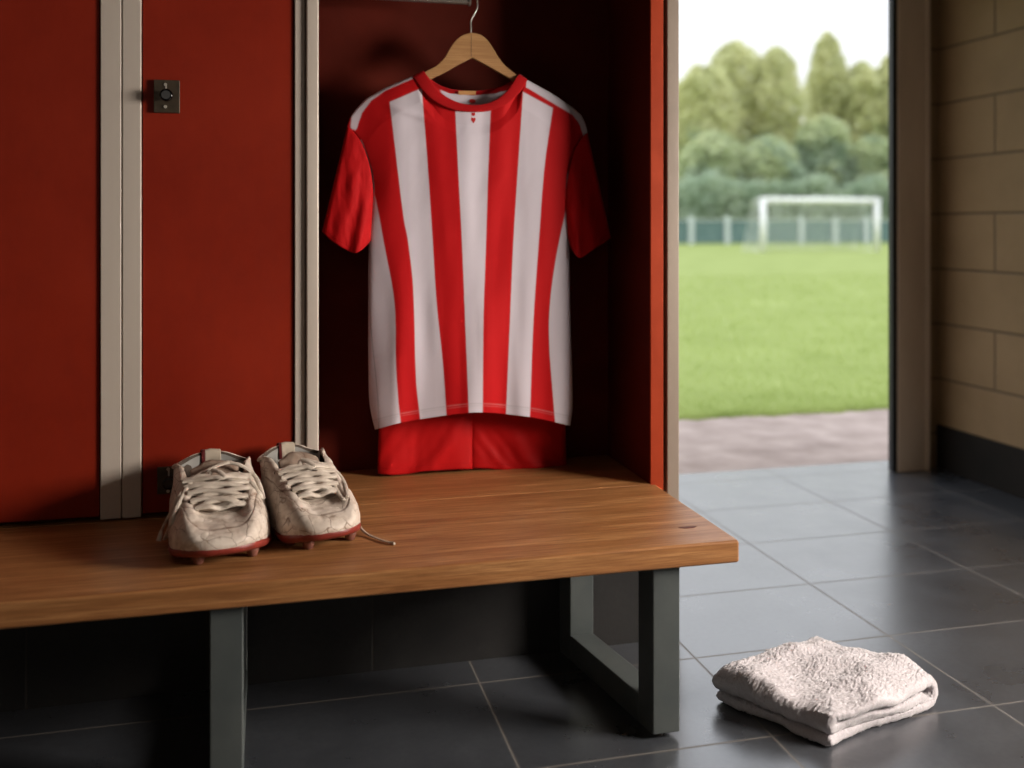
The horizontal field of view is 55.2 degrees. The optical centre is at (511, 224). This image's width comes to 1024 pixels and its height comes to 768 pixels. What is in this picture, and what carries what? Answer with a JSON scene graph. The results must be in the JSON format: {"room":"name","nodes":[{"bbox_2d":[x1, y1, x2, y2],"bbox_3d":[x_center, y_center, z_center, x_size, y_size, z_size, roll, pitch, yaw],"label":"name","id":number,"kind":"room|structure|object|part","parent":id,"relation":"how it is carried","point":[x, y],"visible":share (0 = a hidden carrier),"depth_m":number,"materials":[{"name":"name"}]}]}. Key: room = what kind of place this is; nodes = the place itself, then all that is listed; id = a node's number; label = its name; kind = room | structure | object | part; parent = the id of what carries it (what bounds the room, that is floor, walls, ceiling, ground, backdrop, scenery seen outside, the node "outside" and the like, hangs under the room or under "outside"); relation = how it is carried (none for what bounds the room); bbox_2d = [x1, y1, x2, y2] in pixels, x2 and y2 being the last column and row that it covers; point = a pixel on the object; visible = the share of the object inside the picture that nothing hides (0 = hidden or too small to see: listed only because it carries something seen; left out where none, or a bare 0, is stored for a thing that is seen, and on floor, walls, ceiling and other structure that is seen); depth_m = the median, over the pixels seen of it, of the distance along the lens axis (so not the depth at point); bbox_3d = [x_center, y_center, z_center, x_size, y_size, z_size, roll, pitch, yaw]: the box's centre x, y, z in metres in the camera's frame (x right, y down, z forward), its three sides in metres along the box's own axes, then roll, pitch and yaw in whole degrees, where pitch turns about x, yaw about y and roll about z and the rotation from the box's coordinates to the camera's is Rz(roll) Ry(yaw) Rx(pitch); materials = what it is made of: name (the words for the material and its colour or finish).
{"room":"changing room","nodes":[
{"label":"changing room","id":0,"kind":"room"},
{"bbox_2d":[0,460,1023,767],"bbox_3d":[0.067,1.220,0.898,5.765,0.080,6.910,0,0,-14],"label":"floor","id":1,"kind":"structure","parent":0,"point":[927,567],"depth_m":2.53,"materials":[{"name":"tile"}]},
{"bbox_2d":[0,571,638,711],"bbox_3d":[-1.349,0.980,2.370,3.729,0.400,0.048,0,0,-14],"label":"wall","id":2,"kind":"structure","parent":1,"relation":"on","point":[42,666],"depth_m":2.55,"materials":[{"name":"tile"}]},
{"bbox_2d":[0,455,738,767],"bbox_3d":[-0.942,0.955,2.352,2.810,0.451,0.871,0,0,-14],"label":"bench","id":3,"kind":"object","parent":1,"relation":"on","point":[580,519],"visible":0.94,"depth_m":2.24,"materials":[{"name":"brown wood"}]},
{"bbox_2d":[0,0,121,523],"bbox_3d":[-1.221,-0.107,2.545,0.437,1.666,0.361,0,0,-14],"label":"locker","id":4,"kind":"object","parent":3,"relation":"on","point":[61,60],"visible":0.83,"depth_m":2.39,"materials":[{"name":"red metal"}]},
{"bbox_2d":[122,0,304,517],"bbox_3d":[-0.789,-0.107,2.634,0.442,1.666,0.397,0,0,-14],"label":"locker","id":5,"kind":"object","parent":3,"relation":"on","point":[213,91],"visible":0.9,"depth_m":2.48,"materials":[{"name":"red metal"}]},
{"bbox_3d":[-0.856,-0.321,2.429,0.032,0.032,0.032,0,0,-14],"label":"knob","id":6,"kind":"part","parent":5,"relation":"part of","materials":[{"name":"black plastic"}]},
{"bbox_3d":[-0.850,0.638,2.430,0.032,0.032,0.032,0,0,-14],"label":"knob","id":7,"kind":"part","parent":5,"relation":"part of","materials":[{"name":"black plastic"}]},
{"bbox_2d":[156,448,270,564],"bbox_3d":[-0.682,0.641,2.250,0.238,0.178,0.376,0,0,-32],"label":"boot","id":8,"kind":"object","parent":3,"relation":"on","point":[218,507],"visible":1,"depth_m":2.19,"materials":[{"name":"beige leather"}]},
{"bbox_3d":[-0.669,0.703,2.248,0.226,0.038,0.368,0,0,-14],"label":"sole plate","id":9,"kind":"part","parent":8,"relation":"part of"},
{"bbox_3d":[-0.646,0.975,2.250,0.066,0.386,0.482,0,0,-14],"label":"leg frame","id":10,"kind":"part","parent":3,"relation":"part of","materials":[{"name":"grey metal"}]},
{"bbox_2d":[257,442,395,548],"bbox_3d":[-0.472,0.639,2.320,0.214,0.181,0.395,0,0,-39],"label":"boot","id":11,"kind":"object","parent":3,"relation":"on","point":[308,500],"visible":0.98,"depth_m":2.28,"materials":[{"name":"beige leather"}]},
{"bbox_3d":[-0.478,0.702,2.336,0.201,0.039,0.343,0,0,-29],"label":"sole plate","id":12,"kind":"part","parent":11,"relation":"part of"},
{"bbox_2d":[377,413,565,474],"bbox_3d":[-0.111,0.471,2.917,0.576,0.529,0.049,0,0,-14],"label":"shorts","id":13,"kind":"object","parent":3,"relation":"on","point":[496,441],"visible":0.31,"depth_m":2.91,"materials":[{"name":"red fabric"}]},
{"bbox_3d":[-0.252,0.473,2.882,0.285,0.510,0.043,0,0,-14],"label":"short leg","id":14,"kind":"part","parent":13,"relation":"part of","materials":[{"name":"red fabric"}]},
{"bbox_3d":[0.023,0.479,2.949,0.299,0.513,0.046,0,0,-14],"label":"short leg","id":15,"kind":"part","parent":13,"relation":"part of","materials":[{"name":"red fabric"}]},
{"bbox_2d":[305,0,662,489],"bbox_3d":[-0.098,-0.087,2.835,0.991,1.746,0.401,0,0,-14],"label":"locker","id":16,"kind":"object","parent":3,"relation":"on","point":[603,59],"visible":0.41,"depth_m":2.92,"materials":[{"name":"red metal"}]},
{"bbox_3d":[-0.335,-0.648,2.787,0.441,0.028,0.028,0,0,-14],"label":"rail","id":17,"kind":"part","parent":16,"relation":"part of","materials":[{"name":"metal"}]},
{"bbox_2d":[425,0,516,80],"bbox_3d":[-0.112,-0.488,2.842,0.597,0.380,0.013,0,0,-14],"label":"hanger","id":18,"kind":"object","parent":16,"relation":"hanging from","point":[477,47],"visible":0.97,"depth_m":2.83,"materials":[{"name":"brown wood"}]},
{"bbox_2d":[322,70,610,428],"bbox_3d":[-0.114,0.076,2.836,0.856,1.041,0.088,0,0,-14],"label":"shirt","id":19,"kind":"object","parent":18,"relation":"hanging from","point":[468,206],"visible":1,"depth_m":2.80,"materials":[{"name":"red fabric"}]},
{"bbox_3d":[-0.122,0.077,2.856,0.712,1.004,0.034,0,0,-14],"label":"panel","id":20,"kind":"part","parent":19,"relation":"part of","materials":[{"name":"white fabric"}]},
{"bbox_3d":[-0.112,-0.427,2.842,0.597,0.259,0.013,0,0,-14],"label":"hanger arm","id":21,"kind":"part","parent":18,"relation":"part of","materials":[{"name":"brown wood"}]},
{"bbox_3d":[0.366,-0.082,2.945,0.038,1.716,0.351,0,0,-14],"label":"panel","id":22,"kind":"part","parent":16,"relation":"part of","materials":[{"name":"red metal"}]},
{"bbox_3d":[0.258,0.975,2.475,0.066,0.386,0.498,0,0,-23],"label":"leg frame","id":23,"kind":"part","parent":3,"relation":"part of","materials":[{"name":"grey metal"}]},
{"bbox_2d":[712,636,937,746],"bbox_3d":[0.776,1.124,2.414,0.464,0.109,0.349,0,0,-36],"label":"folded towel","id":24,"kind":"object","parent":1,"relation":"on","point":[823,691],"visible":1,"depth_m":2.34,"materials":[{"name":"fabric"}]},
{"bbox_2d":[931,0,938,467],"bbox_3d":[1.080,-0.220,4.557,2.030,2.800,0.080,0,0,-14],"label":"wall","id":25,"kind":"structure","parent":0,"point":[934,3],"depth_m":4.76,"materials":[{"name":"beige brick"}]},
{"bbox_2d":[888,0,930,471],"bbox_3d":[1.065,-0.090,4.537,1.903,2.540,0.150,0,0,-14],"label":"door frame","id":26,"kind":"structure","parent":25,"relation":"in","point":[909,21],"depth_m":4.69,"materials":[{"name":"brown metal"}]},
{"bbox_2d":[939,0,1023,448],"bbox_3d":[2.974,-0.220,1.566,0.200,2.800,6.800,0,0,-14],"label":"wall","id":27,"kind":"structure","parent":0,"point":[981,42],"depth_m":4.46,"materials":[{"name":"beige brick"}]},
{"bbox_2d":[937,424,1023,498],"bbox_3d":[2.880,1.073,1.501,0.014,0.213,6.720,0,0,-14],"label":"baseboard","id":28,"kind":"structure","parent":27,"relation":"attached to","point":[999,466],"depth_m":4.46,"materials":[{"name":"tile"}]},
{"bbox_3d":[0.257,-0.220,3.553,0.046,2.800,1.470,0,0,-14],"label":"wall partition","id":29,"kind":"structure","parent":0,"visible":0},
{"bbox_2d":[663,0,678,500],"bbox_3d":[0.448,-0.120,2.819,0.038,2.600,0.077,0,0,-14],"label":"trim","id":30,"kind":"structure","parent":29,"relation":"attached to","point":[670,7],"depth_m":2.78,"materials":[{"name":"beige paint"}]},
{"label":"outside","id":31,"kind":"structure","parent":0,"visible":0},
{"bbox_2d":[679,409,887,473],"bbox_3d":[-0.226,1.246,5.040,26.000,0.108,1.270,0,0,-14],"label":"path","id":32,"kind":"structure","parent":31,"point":[719,444],"depth_m":5.39,"materials":[{"name":"concrete"}]},
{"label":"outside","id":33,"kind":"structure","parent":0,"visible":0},
{"bbox_2d":[679,242,887,419],"bbox_3d":[-3.049,1.290,74.232,150.000,0.180,134.470,0,0,-14],"label":"field","id":34,"kind":"structure","parent":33,"point":[710,259],"depth_m":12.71,"materials":[{"name":"green plant"}]},
{"bbox_2d":[679,63,740,155],"bbox_3d":[14.262,-5.540,74.681,5.995,13.508,6.256,0,0,-14],"label":"leafy tree","id":35,"kind":"object","parent":34,"relation":"on","point":[702,91],"visible":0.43,"depth_m":73.25,"materials":[{"name":"green plant"}]},
{"bbox_2d":[679,130,746,218],"bbox_3d":[14.194,-2.760,69.482,6.171,7.969,5.863,0,0,-14],"label":"leafy tree","id":36,"kind":"object","parent":34,"relation":"on","point":[711,150],"visible":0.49,"depth_m":68.03,"materials":[{"name":"green plant"}]},
{"bbox_2d":[708,39,771,145],"bbox_3d":[18.054,-6.856,78.584,6.789,16.137,6.334,0,0,-14],"label":"leafy tree","id":37,"kind":"object","parent":34,"relation":"on","point":[734,56],"visible":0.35,"depth_m":77.12,"materials":[{"name":"green plant"}]},
{"bbox_2d":[738,135,807,218],"bbox_3d":[18.134,-2.596,69.431,5.691,7.644,5.871,0,0,-14],"label":"leafy tree","id":38,"kind":"object","parent":34,"relation":"on","point":[769,157],"visible":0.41,"depth_m":67.71,"materials":[{"name":"green plant"}]},
{"bbox_2d":[742,45,811,147],"bbox_3d":[20.714,-6.507,77.319,5.679,15.439,5.259,0,0,-14],"label":"leafy tree","id":39,"kind":"object","parent":34,"relation":"on","point":[781,84],"visible":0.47,"depth_m":76.11,"materials":[{"name":"green plant"}]},
{"bbox_2d":[679,168,887,242],"bbox_3d":[20.398,-1.190,66.916,30.680,5.108,1.984,0,0,-14],"label":"hedge","id":40,"kind":"object","parent":34,"relation":"on","point":[732,188],"visible":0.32,"depth_m":65.71,"materials":[{"name":"green plant"}]},
{"bbox_2d":[679,217,887,243],"bbox_3d":[17.841,0.340,62.147,30.868,1.720,0.210,0,0,-14],"label":"fence","id":41,"kind":"object","parent":34,"relation":"on","point":[726,230],"visible":0.34,"depth_m":61.90,"materials":[{"name":"teal"}]},
{"bbox_3d":[11.053,0.340,60.434,0.320,1.720,0.170,0,0,-14],"label":"fence post","id":42,"kind":"part","parent":41,"relation":"part of","materials":[{"name":"concrete"}]},
{"bbox_3d":[13.403,0.340,61.020,0.320,1.720,0.170,0,0,-14],"label":"fence post","id":43,"kind":"part","parent":41,"relation":"part of","materials":[{"name":"concrete"}]},
{"bbox_3d":[17.834,-0.310,62.176,30.868,0.080,0.070,0,0,-14],"label":"rail","id":44,"kind":"part","parent":41,"relation":"part of","materials":[{"name":"concrete"}]},
{"bbox_3d":[18.379,0.340,62.261,0.320,1.720,0.170,0,0,-14],"label":"fence post","id":45,"kind":"part","parent":41,"relation":"part of","materials":[{"name":"concrete"}]},
{"bbox_3d":[20.734,0.340,62.848,0.320,1.720,0.170,0,0,-14],"label":"fence post","id":46,"kind":"part","parent":41,"relation":"part of","materials":[{"name":"concrete"}]},
{"bbox_3d":[22.920,0.340,63.393,0.320,1.720,0.170,0,0,-14],"label":"fence post","id":47,"kind":"part","parent":41,"relation":"part of","materials":[{"name":"concrete"}]},
{"bbox_2d":[743,197,880,251],"bbox_3d":[13.885,-0.022,45.611,6.080,2.457,2.054,0,0,-14],"label":"goal","id":48,"kind":"object","parent":34,"relation":"on","point":[763,200],"visible":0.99,"depth_m":45.42,"materials":[{"name":"white paint"}]},
{"bbox_3d":[11.279,0.040,44.037,0.260,2.321,0.260,0,0,-14],"label":"goal post","id":49,"kind":"part","parent":48,"relation":"part of","materials":[{"name":"white metal"}]},
{"bbox_3d":[16.926,0.040,45.445,0.260,2.321,0.260,0,0,-14],"label":"goal post","id":50,"kind":"part","parent":48,"relation":"part of","materials":[{"name":"white metal"}]},
{"bbox_2d":[792,114,852,215],"bbox_3d":[23.049,-3.499,72.748,4.948,9.440,4.535,0,0,-14],"label":"leafy tree","id":51,"kind":"object","parent":34,"relation":"on","point":[826,145],"visible":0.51,"depth_m":71.47,"materials":[{"name":"green plant"}]},
{"bbox_2d":[802,30,850,150],"bbox_3d":[25.793,-7.412,80.606,4.111,17.246,3.977,0,0,12],"label":"leafy tree","id":52,"kind":"object","parent":34,"relation":"on","point":[827,75],"visible":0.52,"depth_m":79.77,"materials":[{"name":"green plant"}]},
{"bbox_2d":[838,60,887,143],"bbox_3d":[28.759,-6.196,80.469,5.266,14.818,5.607,0,0,-14],"label":"leafy tree","id":53,"kind":"object","parent":34,"relation":"on","point":[859,99],"visible":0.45,"depth_m":78.92,"materials":[{"name":"green plant"}]},
{"bbox_2d":[843,135,887,219],"bbox_3d":[26.686,-2.740,72.446,5.041,7.929,5.046,0,0,-14],"label":"leafy tree","id":54,"kind":"object","parent":34,"relation":"on","point":[869,157],"visible":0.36,"depth_m":71.47,"materials":[{"name":"green plant"}]},
{"bbox_2d":[867,54,887,139],"bbox_3d":[31.071,-6.497,79.868,4.398,15.420,4.315,0,0,10],"label":"leafy tree","id":55,"kind":"object","parent":34,"relation":"on","point":[881,71],"visible":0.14,"depth_m":79.20,"materials":[{"name":"green plant"}]}
]}

